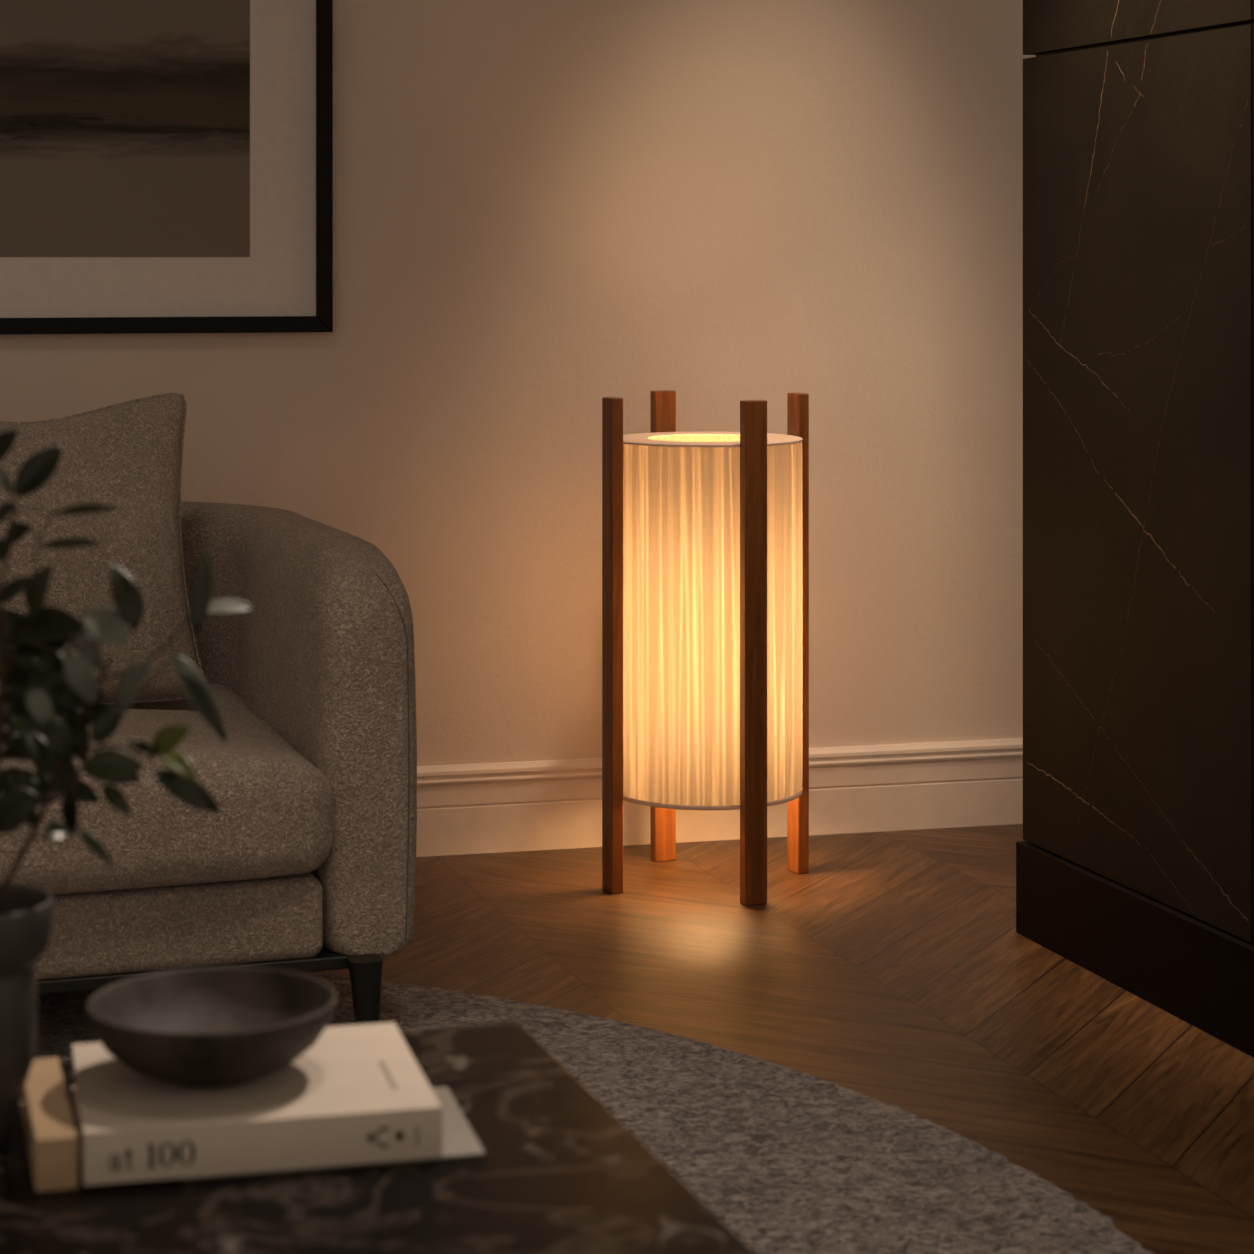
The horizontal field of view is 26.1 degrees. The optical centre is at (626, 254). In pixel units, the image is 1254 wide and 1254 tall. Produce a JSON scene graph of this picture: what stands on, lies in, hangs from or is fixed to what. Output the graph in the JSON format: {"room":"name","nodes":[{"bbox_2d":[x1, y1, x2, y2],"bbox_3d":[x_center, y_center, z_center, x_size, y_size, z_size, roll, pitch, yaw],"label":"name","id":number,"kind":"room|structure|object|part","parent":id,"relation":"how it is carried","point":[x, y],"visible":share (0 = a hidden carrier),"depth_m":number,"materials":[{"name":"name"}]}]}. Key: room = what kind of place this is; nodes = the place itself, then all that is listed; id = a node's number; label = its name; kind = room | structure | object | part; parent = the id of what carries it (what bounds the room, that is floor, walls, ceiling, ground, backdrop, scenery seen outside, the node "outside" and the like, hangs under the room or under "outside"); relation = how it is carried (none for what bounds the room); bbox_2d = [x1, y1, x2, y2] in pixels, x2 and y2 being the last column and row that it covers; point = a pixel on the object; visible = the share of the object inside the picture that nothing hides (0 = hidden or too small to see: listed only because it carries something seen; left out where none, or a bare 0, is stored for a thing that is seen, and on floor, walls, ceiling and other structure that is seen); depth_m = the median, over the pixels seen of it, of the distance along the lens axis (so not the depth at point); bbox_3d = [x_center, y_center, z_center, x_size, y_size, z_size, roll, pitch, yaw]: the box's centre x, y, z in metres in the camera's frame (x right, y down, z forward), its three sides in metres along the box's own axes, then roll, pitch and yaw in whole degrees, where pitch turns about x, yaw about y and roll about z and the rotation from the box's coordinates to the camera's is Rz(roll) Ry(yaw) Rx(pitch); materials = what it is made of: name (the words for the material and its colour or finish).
{"room":"living room","nodes":[
{"label":"living room","id":0,"kind":"room"},
{"bbox_2d":[0,0,1035,765],"bbox_3d":[-1.108,-0.300,4.370,5.750,2.600,0.120,0,0,-14],"label":"wall","id":1,"kind":"structure","parent":0,"point":[544,211],"depth_m":4.59,"materials":[{"name":"paint"}]},
{"bbox_2d":[0,0,332,333],"bbox_3d":[-1.260,-0.427,4.252,1.597,1.107,0.026,0,0,-14],"label":"framed picture","id":2,"kind":"object","parent":1,"relation":"attached to","point":[166,166],"visible":1,"depth_m":4.38,"materials":[{"name":"black"}]},
{"bbox_2d":[0,0,249,256],"bbox_3d":[-1.260,-0.426,4.251,1.327,0.858,0.002,0,0,-14],"label":"print","id":3,"kind":"object","parent":2,"relation":"attached to","point":[125,124],"depth_m":4.36},
{"bbox_2d":[416,738,1022,856],"bbox_3d":[-1.067,0.926,4.309,5.700,0.148,0.021,0,0,-14],"label":"baseboard","id":4,"kind":"structure","parent":1,"relation":"attached to","point":[480,808],"depth_m":4.61,"materials":[{"name":"white paint"}]},
{"bbox_2d":[313,824,1253,1253],"bbox_3d":[-0.406,1.015,2.183,5.800,0.030,5.600,0,0,-18],"label":"floor","id":5,"kind":"structure","parent":0,"point":[896,970],"depth_m":3.66,"materials":[{"name":"brown wood"}]},
{"bbox_2d":[0,501,416,1024],"bbox_3d":[-1.414,0.687,3.526,2.136,0.626,1.003,0,0,-18],"label":"sofa","id":6,"kind":"object","parent":5,"relation":"on","point":[307,862],"visible":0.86,"depth_m":3.40,"materials":[{"name":"fabric"}]},
{"bbox_2d":[0,393,203,706],"bbox_3d":[-0.855,0.420,3.811,0.500,0.439,0.211,0,0,-17],"label":"throw pillow","id":7,"kind":"object","parent":6,"relation":"on","point":[126,456],"visible":0.59,"depth_m":3.79,"materials":[{"name":"fabric"}]},
{"bbox_2d":[0,684,334,894],"bbox_3d":[-0.917,0.692,3.546,0.957,0.170,0.730,0,0,-18],"label":"seat cushion","id":8,"kind":"object","parent":6,"relation":"on","point":[271,782],"depth_m":3.33,"materials":[{"name":"fabric"}]},
{"bbox_3d":[-1.353,0.834,3.344,1.880,0.102,0.524,0,0,-18],"label":"rail","id":9,"kind":"part","parent":6,"relation":"part of","materials":[{"name":"fabric"}]},
{"bbox_3d":[-1.410,0.891,3.514,1.970,0.016,0.882,0,0,-18],"label":"frame","id":10,"kind":"part","parent":6,"relation":"part of","materials":[{"name":"black metal"}]},
{"bbox_3d":[-0.558,0.631,3.885,0.393,0.513,1.053,0,0,-43],"label":"arm","id":11,"kind":"part","parent":6,"relation":"part of","materials":[{"name":"fabric"}]},
{"bbox_3d":[-0.329,0.935,3.386,0.043,0.106,0.043,0,0,-18],"label":"leg","id":12,"kind":"part","parent":6,"relation":"part of","materials":[{"name":"black wood"}]},
{"bbox_2d":[34,972,1154,1253],"bbox_3d":[-0.947,0.994,2.302,3.047,0.012,3.043,0,0,-18],"label":"rug","id":13,"kind":"object","parent":5,"relation":"on","point":[791,1161],"visible":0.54,"depth_m":2.99,"materials":[{"name":"fabric"}]},
{"bbox_2d":[0,1022,754,1253],"bbox_3d":[-0.334,0.804,1.526,0.884,0.368,1.107,0,0,-18],"label":"coffee table","id":14,"kind":"object","parent":13,"relation":"on","point":[558,1172],"visible":0.73,"depth_m":1.78,"materials":[{"name":"stone"}]},
{"bbox_2d":[20,1057,77,1191],"bbox_3d":[-0.404,0.604,1.881,0.028,0.033,0.191,0,0,-16],"label":"book","id":15,"kind":"object","parent":14,"relation":"on","point":[49,1127],"visible":0.94,"depth_m":1.83,"materials":[{"name":"beige paper"}]},
{"bbox_2d":[0,429,255,1148],"bbox_3d":[-0.391,0.371,1.885,0.224,0.498,0.149,0,0,13],"label":"potted plant","id":16,"kind":"object","parent":14,"relation":"on","point":[46,684],"visible":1,"depth_m":1.86,"materials":[{"name":"green plant"}]},
{"bbox_3d":[-0.443,0.309,1.876,0.018,0.322,0.026,0,0,-28],"label":"stem","id":17,"kind":"part","parent":16,"relation":"part of","materials":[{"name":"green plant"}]},
{"bbox_3d":[-0.432,0.205,1.876,0.006,0.074,0.015,0,0,39],"label":"stem","id":18,"kind":"part","parent":16,"relation":"part of","materials":[{"name":"green plant"}]},
{"bbox_3d":[-0.454,0.534,1.878,0.107,0.172,0.107,0,0,-18],"label":"pot","id":19,"kind":"part","parent":16,"relation":"part of","materials":[{"name":"black ceramic"}]},
{"bbox_3d":[-0.418,0.239,1.895,0.021,0.112,0.058,0,0,11],"label":"stem","id":20,"kind":"part","parent":16,"relation":"part of","materials":[{"name":"green plant"}]},
{"bbox_3d":[-0.396,0.401,1.870,0.035,0.009,0.002,0,0,0],"label":"stem","id":21,"kind":"part","parent":16,"relation":"part of","materials":[{"name":"green plant"}]},
{"bbox_3d":[-0.398,0.259,1.859,0.050,0.027,0.014,0,0,12],"label":"stem","id":22,"kind":"part","parent":16,"relation":"part of","materials":[{"name":"green plant"}]},
{"bbox_3d":[-0.404,0.373,1.872,0.090,0.194,0.036,0,0,-18],"label":"stem","id":23,"kind":"part","parent":16,"relation":"part of","materials":[{"name":"green plant"}]},
{"bbox_3d":[-0.377,0.351,1.870,0.050,0.056,0.002,0,0,-1],"label":"stem","id":24,"kind":"part","parent":16,"relation":"part of","materials":[{"name":"green plant"}]},
{"bbox_3d":[-0.363,0.265,1.863,0.050,0.014,0.009,0,0,-25],"label":"stem","id":25,"kind":"part","parent":16,"relation":"part of","materials":[{"name":"green plant"}]},
{"bbox_3d":[-0.361,0.345,1.870,0.062,0.012,0.002,0,0,0],"label":"stem","id":26,"kind":"part","parent":16,"relation":"part of","materials":[{"name":"green plant"}]},
{"bbox_3d":[-0.346,0.300,1.880,0.063,0.042,0.002,0,0,-18],"label":"stem","id":27,"kind":"part","parent":16,"relation":"part of","materials":[{"name":"green plant"}]},
{"bbox_3d":[-0.336,0.275,1.890,0.065,0.045,0.003,0,0,-18],"label":"stem","id":28,"kind":"part","parent":16,"relation":"part of","materials":[{"name":"green plant"}]},
{"bbox_2d":[182,1087,484,1179],"bbox_3d":[-0.216,0.619,1.908,0.206,0.002,0.152,0,0,-14],"label":"magazine","id":29,"kind":"object","parent":14,"relation":"on","point":[459,1140],"visible":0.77,"depth_m":1.88,"materials":[{"name":"grey paper"}]},
{"bbox_2d":[72,1022,442,1185],"bbox_3d":[-0.269,0.601,1.923,0.241,0.034,0.215,0,0,-14],"label":"book","id":30,"kind":"object","parent":29,"relation":"on","point":[359,1094],"visible":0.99,"depth_m":1.84,"materials":[{"name":"white paper"}]},
{"bbox_2d":[85,966,336,1087],"bbox_3d":[-0.296,0.557,1.925,0.178,0.054,0.178,0,0,-18],"label":"bowl","id":31,"kind":"object","parent":30,"relation":"on","point":[202,1027],"visible":1,"depth_m":1.95,"materials":[{"name":"ceramic"}]},
{"bbox_2d":[602,390,808,905],"bbox_3d":[0.128,0.612,4.311,0.306,0.776,0.306,0,0,20],"label":"floor lamp","id":32,"kind":"object","parent":5,"relation":"on","point":[705,535],"visible":1,"depth_m":4.19,"materials":[{"name":"fabric"}]},
{"bbox_3d":[-0.022,0.612,4.244,0.021,0.776,0.038,0,0,-24],"label":"post","id":33,"kind":"part","parent":32,"relation":"part of","materials":[{"name":"brown wood"}]},
{"bbox_3d":[0.060,0.612,4.461,0.038,0.776,0.021,0,0,-24],"label":"post","id":34,"kind":"part","parent":32,"relation":"part of","materials":[{"name":"brown wood"}]},
{"bbox_3d":[0.128,0.575,4.311,0.306,0.561,0.305,0,0,-18],"label":"lamp shade","id":35,"kind":"part","parent":32,"relation":"part of","materials":[{"name":"fabric"}]},
{"bbox_3d":[0.195,0.612,4.161,0.038,0.776,0.021,0,0,-24],"label":"post","id":36,"kind":"part","parent":32,"relation":"part of","materials":[{"name":"brown wood"}]},
{"bbox_3d":[0.277,0.612,4.379,0.021,0.776,0.038,0,0,-24],"label":"post","id":37,"kind":"part","parent":32,"relation":"part of","materials":[{"name":"brown wood"}]},
{"bbox_2d":[1016,0,1253,1056],"bbox_3d":[1.175,-0.300,3.208,0.654,2.600,1.854,0,0,-18],"label":"tall cabinet","id":38,"kind":"object","parent":5,"relation":"on","point":[1135,859],"visible":1,"depth_m":3.64,"materials":[{"name":"black stone"}]},
{"bbox_3d":[0.693,-0.948,3.689,0.020,1.304,0.632,0,0,-18],"label":"stone panel","id":39,"kind":"part","parent":38,"relation":"part of","materials":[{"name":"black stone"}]},
{"bbox_3d":[0.984,0.286,2.808,0.020,1.152,1.214,0,0,-18],"label":"stone panel","id":40,"kind":"part","parent":38,"relation":"part of","materials":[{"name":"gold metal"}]}
]}

